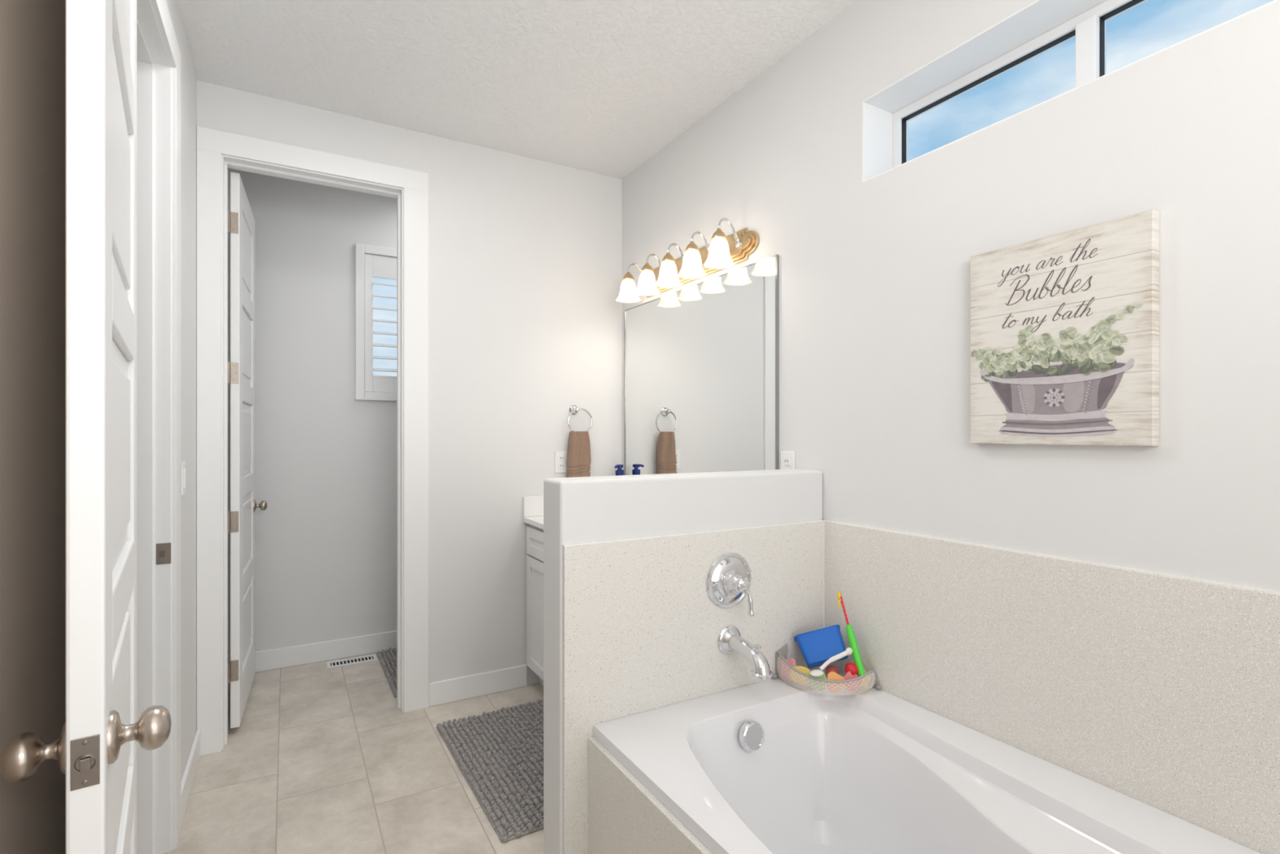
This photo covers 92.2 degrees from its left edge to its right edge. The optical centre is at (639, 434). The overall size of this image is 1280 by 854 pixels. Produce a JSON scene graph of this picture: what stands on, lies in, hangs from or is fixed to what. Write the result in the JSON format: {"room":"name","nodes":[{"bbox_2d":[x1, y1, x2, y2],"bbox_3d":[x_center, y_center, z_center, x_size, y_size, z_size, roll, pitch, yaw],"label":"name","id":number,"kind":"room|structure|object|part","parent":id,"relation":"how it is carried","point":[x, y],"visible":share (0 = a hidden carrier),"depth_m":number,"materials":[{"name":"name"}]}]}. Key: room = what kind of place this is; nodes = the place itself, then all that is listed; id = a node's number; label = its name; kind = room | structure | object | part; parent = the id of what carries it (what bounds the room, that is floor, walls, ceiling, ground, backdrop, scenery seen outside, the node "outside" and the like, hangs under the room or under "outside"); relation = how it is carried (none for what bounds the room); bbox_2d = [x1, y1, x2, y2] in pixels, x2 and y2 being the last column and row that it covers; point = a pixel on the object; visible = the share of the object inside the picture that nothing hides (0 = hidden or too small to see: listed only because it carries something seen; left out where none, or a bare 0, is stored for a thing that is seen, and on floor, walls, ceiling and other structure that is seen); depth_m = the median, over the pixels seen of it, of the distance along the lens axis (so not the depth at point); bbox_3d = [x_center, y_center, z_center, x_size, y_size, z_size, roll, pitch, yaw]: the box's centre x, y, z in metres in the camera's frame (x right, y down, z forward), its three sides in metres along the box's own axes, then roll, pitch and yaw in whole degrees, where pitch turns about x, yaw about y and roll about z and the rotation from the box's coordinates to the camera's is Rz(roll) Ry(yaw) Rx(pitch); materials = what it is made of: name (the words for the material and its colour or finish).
{"room":"bathroom","nodes":[
{"label":"bathroom","id":0,"kind":"room"},
{"bbox_2d":[0,0,196,853],"bbox_3d":[-0.767,-0.069,0.579,0.120,2.743,4.367,0,0,-30],"label":"wall","id":1,"kind":"structure","parent":0,"point":[33,32],"depth_m":0.91,"materials":[{"name":"white paint"}]},
{"bbox_2d":[0,0,171,853],"bbox_3d":[-0.853,0.076,0.995,0.156,2.430,0.750,0,0,-37],"label":"door","id":2,"kind":"structure","parent":1,"relation":"in","point":[95,749],"depth_m":0.71,"materials":[{"name":"white paint"}]},
{"bbox_3d":[-0.707,0.374,0.722,0.061,0.062,0.062,0,0,-37],"label":"knob","id":3,"kind":"part","parent":2,"relation":"part of","materials":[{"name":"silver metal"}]},
{"bbox_3d":[-0.630,0.373,0.699,0.025,0.057,0.010,0,0,-37],"label":"latch plate","id":4,"kind":"part","parent":2,"relation":"part of","materials":[{"name":"silver metal"}]},
{"bbox_3d":[-0.631,0.374,0.779,0.061,0.062,0.062,0,0,-37],"label":"knob","id":5,"kind":"part","parent":2,"relation":"part of","materials":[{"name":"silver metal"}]},
{"bbox_2d":[137,0,170,853],"bbox_3d":[-1.338,0.071,1.573,0.126,2.464,0.764,0,0,-30],"label":"trim","id":6,"kind":"structure","parent":1,"relation":"attached to","point":[153,65],"depth_m":1.90,"materials":[{"name":"white paint"}]},
{"bbox_2d":[155,542,171,564],"bbox_3d":[-1.482,0.370,1.915,0.037,0.065,0.003,0,0,-30],"label":"strike plate","id":7,"kind":"object","parent":1,"relation":"attached to","point":[163,550],"visible":1,"depth_m":1.92,"materials":[{"name":"silver metal"}]},
{"bbox_2d":[150,0,181,849],"bbox_3d":[-1.278,0.028,1.607,0.016,2.550,0.940,0,0,-30],"label":"trim","id":8,"kind":"structure","parent":1,"relation":"attached to","point":[160,8],"depth_m":1.93,"materials":[{"name":"white paint"}]},
{"bbox_2d":[181,461,186,495],"bbox_3d":[-1.594,0.153,2.152,0.010,0.116,0.072,0,0,-30],"label":"light switch","id":9,"kind":"object","parent":1,"relation":"attached to","point":[183,464],"visible":0.97,"depth_m":2.13,"materials":[{"name":"white plastic"}]},
{"bbox_2d":[181,728,200,826],"bbox_3d":[-1.649,1.247,2.252,0.014,0.112,0.549,0,0,-30],"label":"baseboard","id":10,"kind":"structure","parent":1,"relation":"attached to","point":[188,775],"depth_m":2.23,"materials":[{"name":"white paint"}]},
{"bbox_2d":[227,168,396,655],"bbox_3d":[-1.566,-0.069,3.777,2.242,2.743,0.140,0,0,-30],"label":"wall","id":11,"kind":"structure","parent":0,"point":[326,458],"depth_m":3.52,"materials":[{"name":"paint"}]},
{"bbox_2d":[227,630,396,671],"bbox_3d":[-1.424,1.247,3.770,2.002,0.112,0.014,0,0,-30],"label":"baseboard","id":12,"kind":"structure","parent":11,"relation":"attached to","point":[292,655],"depth_m":3.54,"materials":[{"name":"white paint"}]},
{"bbox_2d":[355,243,396,400],"bbox_3d":[-1.433,-0.663,3.823,0.621,0.921,0.141,0,0,-30],"label":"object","id":13,"kind":"structure","parent":11,"relation":"in","point":[371,261],"depth_m":3.66,"materials":[{"name":"white paint"}]},
{"bbox_3d":[-1.412,-0.663,3.787,0.517,0.817,0.028,0,0,-30],"label":"shutter frame","id":14,"kind":"part","parent":13,"relation":"part of","materials":[{"name":"white paint"}]},
{"bbox_2d":[162,648,543,853],"bbox_3d":[-0.408,1.353,1.314,3.400,0.100,5.486,0,0,-30],"label":"floor","id":15,"kind":"structure","parent":0,"point":[320,759],"depth_m":2.32,"materials":[{"name":"tile"}]},
{"bbox_2d":[326,653,377,668],"bbox_3d":[-1.651,1.300,3.532,0.260,0.006,0.100,0,0,-30],"label":"floor vent","id":16,"kind":"object","parent":15,"relation":"in","point":[368,658],"visible":1,"depth_m":3.53,"materials":[{"name":"white plastic"}]},
{"bbox_2d":[376,647,396,697],"bbox_3d":[-1.166,1.288,3.482,0.519,0.027,0.712,0,0,-30],"label":"bath mat","id":17,"kind":"object","parent":15,"relation":"on","point":[388,659],"visible":0.13,"depth_m":3.44,"materials":[{"name":"grey fabric"}]},
{"bbox_2d":[436,698,543,842],"bbox_3d":[-0.452,1.288,2.482,0.516,0.027,0.917,0,0,-31],"label":"bath mat","id":18,"kind":"object","parent":15,"relation":"on","point":[500,753],"visible":0.66,"depth_m":2.42,"materials":[{"name":"grey fabric"}]},
{"bbox_2d":[526,524,543,686],"bbox_3d":[-0.009,0.879,2.741,0.569,0.848,1.367,0,0,-30],"label":"vanity cabinet","id":19,"kind":"object","parent":15,"relation":"on","point":[535,535],"visible":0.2,"depth_m":3.08,"materials":[{"name":"white wood"}]},
{"bbox_2d":[523,495,543,528],"bbox_3d":[-0.014,0.388,2.739,0.581,0.132,1.367,0,0,-30],"label":"countertop","id":20,"kind":"structure","parent":19,"relation":"on","point":[533,506],"depth_m":3.19,"materials":[{"name":"stone"}]},
{"bbox_2d":[614,464,623,475],"bbox_3d":[-0.112,0.294,3.375,0.067,0.262,0.070,0,0,-12],"label":"soap dispenser","id":21,"kind":"object","parent":20,"relation":"on","point":[619,471],"visible":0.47,"depth_m":3.36,"materials":[{"name":"blue plastic"}]},
{"bbox_3d":[-0.497,0.543,3.041,0.019,0.140,0.320,0,0,-30],"label":"drawer","id":22,"kind":"part","parent":19,"relation":"part of","materials":[{"name":"white wood"}]},
{"bbox_2d":[593,666,1262,853],"bbox_3d":[0.646,1.014,1.252,0.891,0.417,1.566,0,0,-30],"label":"bathtub","id":23,"kind":"object","parent":15,"relation":"on","point":[773,766],"visible":0.95,"depth_m":1.66,"materials":[{"name":"white ceramic"}]},
{"bbox_2d":[587,736,712,853],"bbox_3d":[0.650,1.070,1.230,0.908,0.466,1.608,0,0,-30],"label":"trim","id":24,"kind":"structure","parent":23,"relation":"attached to","point":[624,816],"depth_m":1.52,"materials":[{"name":"stone"}]},
{"bbox_2d":[772,643,881,695],"bbox_3d":[0.587,0.752,1.956,0.335,0.105,0.135,0,0,22],"label":"basket","id":25,"kind":"object","parent":23,"relation":"on","point":[781,654],"visible":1,"depth_m":1.93,"materials":[{"name":"grey plastic"}]},
{"bbox_2d":[772,673,777,678],"bbox_3d":[0.443,0.795,2.026,0.020,0.014,0.014,0,0,-30],"label":"cup","id":26,"kind":"object","parent":25,"relation":"on","point":[774,676],"depth_m":2.02,"materials":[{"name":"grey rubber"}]},
{"bbox_2d":[779,657,795,681],"bbox_3d":[0.489,0.767,2.010,0.020,0.073,0.071,0,0,-42],"label":"foam shape","id":27,"kind":"object","parent":25,"relation":"in","point":[792,661],"visible":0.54,"depth_m":2.01,"materials":[{"name":"pink plastic"}]},
{"bbox_2d":[790,666,810,684],"bbox_3d":[0.515,0.768,1.963,0.073,0.056,0.017,0,0,34],"label":"foam shape","id":28,"kind":"object","parent":25,"relation":"in","point":[802,668],"visible":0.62,"depth_m":1.96,"materials":[{"name":"yellow plastic"}]},
{"bbox_2d":[806,669,827,690],"bbox_3d":[0.557,0.770,1.929,0.066,0.059,0.018,0,0,21],"label":"foam shape","id":29,"kind":"object","parent":25,"relation":"in","point":[822,677],"visible":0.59,"depth_m":1.92,"materials":[{"name":"green plastic"}]},
{"bbox_2d":[794,624,848,667],"bbox_3d":[0.594,0.695,2.029,0.162,0.131,0.101,0,0,4],"label":"bucket","id":30,"kind":"object","parent":25,"relation":"in","point":[816,646],"visible":0.94,"depth_m":2.01,"materials":[{"name":"blue plastic"}]},
{"bbox_2d":[809,647,853,676],"bbox_3d":[0.599,0.712,1.933,0.156,0.074,0.034,0,0,-22],"label":"shovel","id":31,"kind":"object","parent":25,"relation":"in","point":[815,673],"visible":1,"depth_m":1.93,"materials":[{"name":"beige plastic"}]},
{"bbox_2d":[825,665,839,675],"bbox_3d":[0.632,0.781,2.023,0.045,0.044,0.044,0,0,-30],"label":"ball","id":32,"kind":"object","parent":25,"relation":"in","point":[830,668],"visible":0.62,"depth_m":2.01,"materials":[{"name":"plastic"}]},
{"bbox_2d":[826,671,845,692],"bbox_3d":[0.612,0.771,1.916,0.058,0.062,0.018,0,0,8],"label":"foam shape","id":33,"kind":"object","parent":25,"relation":"in","point":[834,676],"visible":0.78,"depth_m":1.91,"materials":[{"name":"orange plastic"}]},
{"bbox_2d":[836,591,865,676],"bbox_3d":[0.677,0.640,1.976,0.026,0.244,0.124,0,0,-21],"label":"fishing rod","id":34,"kind":"object","parent":25,"relation":"in","point":[851,634],"visible":1,"depth_m":1.96,"materials":[{"name":"plastic"}]},
{"bbox_3d":[0.685,0.687,1.957,0.025,0.150,0.082,0,0,-20],"label":"handle","id":35,"kind":"part","parent":34,"relation":"part of","materials":[{"name":"plastic"}]},
{"bbox_2d":[844,662,857,675],"bbox_3d":[0.667,0.741,1.942,0.043,0.042,0.042,0,0,-30],"label":"ball","id":36,"kind":"object","parent":25,"relation":"in","point":[851,667],"visible":0.94,"depth_m":1.93,"materials":[{"name":"plastic"}]},
{"bbox_2d":[843,671,862,692],"bbox_3d":[0.661,0.771,1.925,0.065,0.065,0.018,0,0,-5],"label":"foam shape","id":37,"kind":"object","parent":25,"relation":"in","point":[848,675],"visible":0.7,"depth_m":1.92,"materials":[{"name":"pink plastic"}]},
{"bbox_2d":[857,670,871,687],"bbox_3d":[0.708,0.775,1.953,0.053,0.055,0.017,0,0,-18],"label":"foam shape","id":38,"kind":"object","parent":25,"relation":"in","point":[864,670],"visible":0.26,"depth_m":1.95,"materials":[{"name":"plastic"}]},
{"bbox_2d":[875,684,881,688],"bbox_3d":[0.752,0.797,1.943,0.016,0.012,0.020,0,0,-30],"label":"cup","id":39,"kind":"object","parent":25,"relation":"on","point":[877,686],"depth_m":1.94,"materials":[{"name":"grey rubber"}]},
{"bbox_2d":[196,80,622,684],"bbox_3d":[-1.034,-0.069,3.012,2.079,2.743,0.120,0,0,-30],"label":"wall","id":40,"kind":"structure","parent":0,"point":[525,254],"depth_m":3.12,"materials":[{"name":"paint"}]},
{"bbox_2d":[227,172,267,728],"bbox_3d":[-1.882,0.068,2.971,0.097,2.410,0.679,0,0,-26],"label":"door","id":41,"kind":"structure","parent":40,"relation":"in","point":[241,220],"depth_m":2.70,"materials":[{"name":"white paint"}]},
{"bbox_3d":[-1.990,0.373,3.230,0.061,0.062,0.062,0,0,-27],"label":"knob","id":42,"kind":"part","parent":41,"relation":"part of","materials":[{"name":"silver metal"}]},
{"bbox_2d":[221,154,403,750],"bbox_3d":[-1.451,0.071,2.772,0.721,2.464,0.128,0,0,-30],"label":"trim","id":43,"kind":"structure","parent":40,"relation":"attached to","point":[227,162],"depth_m":2.70,"materials":[{"name":"white paint"}]},
{"bbox_2d":[196,125,428,755],"bbox_3d":[-1.404,0.028,2.720,0.903,2.550,0.018,0,0,-30],"label":"trim","id":44,"kind":"structure","parent":40,"relation":"attached to","point":[211,144],"depth_m":2.54,"materials":[{"name":"white paint"}]},
{"bbox_2d":[428,664,527,706],"bbox_3d":[-0.800,1.247,3.069,0.493,0.112,0.014,0,0,-30],"label":"baseboard","id":45,"kind":"structure","parent":40,"relation":"attached to","point":[447,691],"depth_m":3.06,"materials":[{"name":"white paint"}]},
{"bbox_2d":[523,495,543,516],"bbox_3d":[-0.014,0.374,2.739,0.581,0.104,1.367,0,0,-30],"label":"backsplash","id":46,"kind":"structure","parent":40,"relation":"attached to","point":[533,506],"depth_m":3.20,"materials":[{"name":"stone"}]},
{"bbox_2d":[555,450,567,472],"bbox_3d":[-0.420,0.147,3.289,0.072,0.116,0.009,0,0,-30],"label":"wall outlet","id":47,"kind":"object","parent":40,"relation":"attached to","point":[561,457],"visible":0.86,"depth_m":3.29,"materials":[{"name":"white plastic"}]},
{"bbox_2d":[558,455,564,468],"bbox_3d":[-0.419,0.147,3.287,0.032,0.068,0.004,0,0,-30],"label":"socket","id":48,"kind":"object","parent":47,"relation":"attached to","point":[561,458],"depth_m":3.28,"materials":[{"name":"white plastic"}]},
{"bbox_2d":[566,431,591,477],"bbox_3d":[-0.325,0.128,3.292,0.139,0.289,0.073,0,0,-30],"label":"hand towel","id":49,"kind":"object","parent":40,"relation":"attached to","point":[579,455],"visible":0.91,"depth_m":3.27,"materials":[{"name":"brown fabric"}]},
{"bbox_2d":[567,404,592,431],"bbox_3d":[-0.330,-0.079,3.314,0.144,0.162,0.057,0,0,-30],"label":"towel ring","id":50,"kind":"object","parent":40,"relation":"attached to","point":[573,409],"visible":0.99,"depth_m":3.31,"materials":[{"name":"silver metal"}]},
{"bbox_2d":[176,0,857,179],"bbox_3d":[-0.408,-1.490,1.314,3.400,0.100,5.486,0,0,-30],"label":"ceiling","id":51,"kind":"structure","parent":0,"point":[597,86],"depth_m":2.36,"materials":[{"name":"white paint"}]},
{"bbox_2d":[543,468,822,853],"bbox_3d":[0.182,0.715,1.982,0.996,1.176,0.137,0,0,-30],"label":"wall","id":52,"kind":"structure","parent":0,"point":[577,509],"depth_m":1.78,"materials":[{"name":"paint"}]},
{"bbox_2d":[563,520,823,853],"bbox_3d":[0.216,0.803,1.916,0.978,1.000,0.012,0,0,-30],"label":"tub surround panel","id":53,"kind":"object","parent":52,"relation":"attached to","point":[642,626],"depth_m":1.82,"materials":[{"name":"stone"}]},
{"bbox_2d":[706,552,754,617],"bbox_3d":[0.304,0.465,1.905,0.176,0.186,0.094,0,0,-30],"label":"tub valve","id":54,"kind":"object","parent":52,"relation":"attached to","point":[728,581],"visible":1,"depth_m":1.91,"materials":[{"name":"silver metal"}]},
{"bbox_3d":[0.323,0.498,1.878,0.054,0.119,0.028,0,0,-30],"label":"valve lever","id":55,"kind":"part","parent":54,"relation":"part of","materials":[{"name":"silver metal"}]},
{"bbox_2d":[717,625,772,679],"bbox_3d":[0.327,0.657,1.864,0.090,0.108,0.188,0,0,-30],"label":"tub spout","id":56,"kind":"object","parent":52,"relation":"attached to","point":[730,641],"visible":1,"depth_m":1.85,"materials":[{"name":"silver metal"}]},
{"bbox_3d":[0.332,0.666,1.855,0.062,0.088,0.168,0,0,-30],"label":"spout","id":57,"kind":"part","parent":56,"relation":"part of","materials":[{"name":"silver metal"}]},
{"bbox_2d":[622,0,1279,591],"bbox_3d":[0.842,-0.069,2.031,0.200,2.743,5.286,0,0,-30],"label":"wall","id":58,"kind":"structure","parent":0,"point":[874,273],"depth_m":1.68,"materials":[{"name":"paint"}]},
{"bbox_2d":[615,217,759,302],"bbox_3d":[0.157,-0.782,2.828,0.194,0.196,0.950,0,0,-30],"label":"vanity light","id":59,"kind":"object","parent":58,"relation":"attached to","point":[723,251],"visible":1,"depth_m":2.69,"materials":[{"name":"white glass"}]},
{"bbox_3d":[-0.060,-0.736,3.142,0.131,0.104,0.131,0,0,-30],"label":"lamp shade","id":60,"kind":"part","parent":59,"relation":"part of","materials":[{"name":"white glass"}]},
{"bbox_3d":[-0.013,-0.823,3.169,0.120,0.114,0.032,0,0,-30],"label":"lamp arm","id":61,"kind":"part","parent":59,"relation":"part of","materials":[{"name":"silver metal"}]},
{"bbox_3d":[0.035,-0.736,2.977,0.131,0.104,0.131,0,0,-30],"label":"lamp shade","id":62,"kind":"part","parent":59,"relation":"part of","materials":[{"name":"white glass"}]},
{"bbox_3d":[0.082,-0.823,3.004,0.120,0.114,0.032,0,0,-30],"label":"lamp arm","id":63,"kind":"part","parent":59,"relation":"part of","materials":[{"name":"silver metal"}]},
{"bbox_3d":[0.129,-0.736,2.812,0.131,0.104,0.131,0,0,-30],"label":"lamp shade","id":64,"kind":"part","parent":59,"relation":"part of","materials":[{"name":"white glass"}]},
{"bbox_3d":[0.176,-0.823,2.839,0.120,0.114,0.032,0,0,-30],"label":"lamp arm","id":65,"kind":"part","parent":59,"relation":"part of","materials":[{"name":"silver metal"}]},
{"bbox_3d":[0.224,-0.736,2.647,0.131,0.104,0.131,0,0,-30],"label":"lamp shade","id":66,"kind":"part","parent":59,"relation":"part of","materials":[{"name":"white glass"}]},
{"bbox_3d":[0.271,-0.823,2.674,0.120,0.114,0.032,0,0,-30],"label":"lamp arm","id":67,"kind":"part","parent":59,"relation":"part of","materials":[{"name":"silver metal"}]},
{"bbox_3d":[0.319,-0.736,2.483,0.131,0.104,0.131,0,0,-30],"label":"lamp shade","id":68,"kind":"part","parent":59,"relation":"part of","materials":[{"name":"white glass"}]},
{"bbox_3d":[0.365,-0.823,2.510,0.120,0.114,0.032,0,0,-30],"label":"lamp arm","id":69,"kind":"part","parent":59,"relation":"part of","materials":[{"name":"silver metal"}]},
{"bbox_2d":[623,254,778,475],"bbox_3d":[0.222,-0.193,2.902,0.008,0.999,1.240,0,0,-30],"label":"wall mirror","id":70,"kind":"object","parent":58,"relation":"attached to","point":[701,359],"visible":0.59,"depth_m":2.77,"materials":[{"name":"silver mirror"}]},
{"bbox_2d":[780,450,795,469],"bbox_3d":[0.555,0.121,2.321,0.009,0.116,0.072,0,0,-30],"label":"wall outlet","id":71,"kind":"object","parent":58,"relation":"attached to","point":[787,458],"visible":0.53,"depth_m":2.31,"materials":[{"name":"white plastic"}]},
{"bbox_2d":[783,457,790,469],"bbox_3d":[0.553,0.121,2.320,0.004,0.068,0.032,0,0,-30],"label":"socket","id":72,"kind":"object","parent":71,"relation":"attached to","point":[786,460],"depth_m":2.32,"materials":[{"name":"white plastic"}]},
{"bbox_2d":[562,520,1279,627],"bbox_3d":[0.631,0.553,1.204,0.990,0.506,1.660,0,0,-30],"label":"trim","id":73,"kind":"structure","parent":58,"relation":"attached to","point":[669,535],"depth_m":1.70,"materials":[{"name":"beige stone"}]},
{"bbox_2d":[893,0,1148,168],"bbox_3d":[1.168,-0.962,1.588,0.057,0.259,1.184,0,0,-30],"label":"window","id":74,"kind":"structure","parent":58,"relation":"in","point":[1088,28],"depth_m":1.68,"materials":[{"name":"white plastic"}]},
{"bbox_2d":[824,520,1279,853],"bbox_3d":[1.056,0.803,1.447,0.012,1.000,1.660,0,0,-30],"label":"tub surround panel","id":75,"kind":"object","parent":58,"relation":"attached to","point":[1161,692],"depth_m":1.44,"materials":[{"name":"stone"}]},
{"bbox_2d":[970,209,1159,445],"bbox_3d":[1.010,-0.229,1.503,0.033,0.508,0.408,0,0,-30],"label":"sign","id":76,"kind":"object","parent":58,"relation":"attached to","point":[1064,326],"visible":1,"depth_m":1.46,"materials":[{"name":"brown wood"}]},
{"bbox_2d":[862,0,1279,182],"bbox_3d":[1.113,-0.962,1.556,0.195,0.267,1.192,0,0,-30],"label":"trim","id":77,"kind":"structure","parent":58,"relation":"attached to","point":[1039,17],"depth_m":1.80,"materials":[{"name":"white paint"}]}
]}

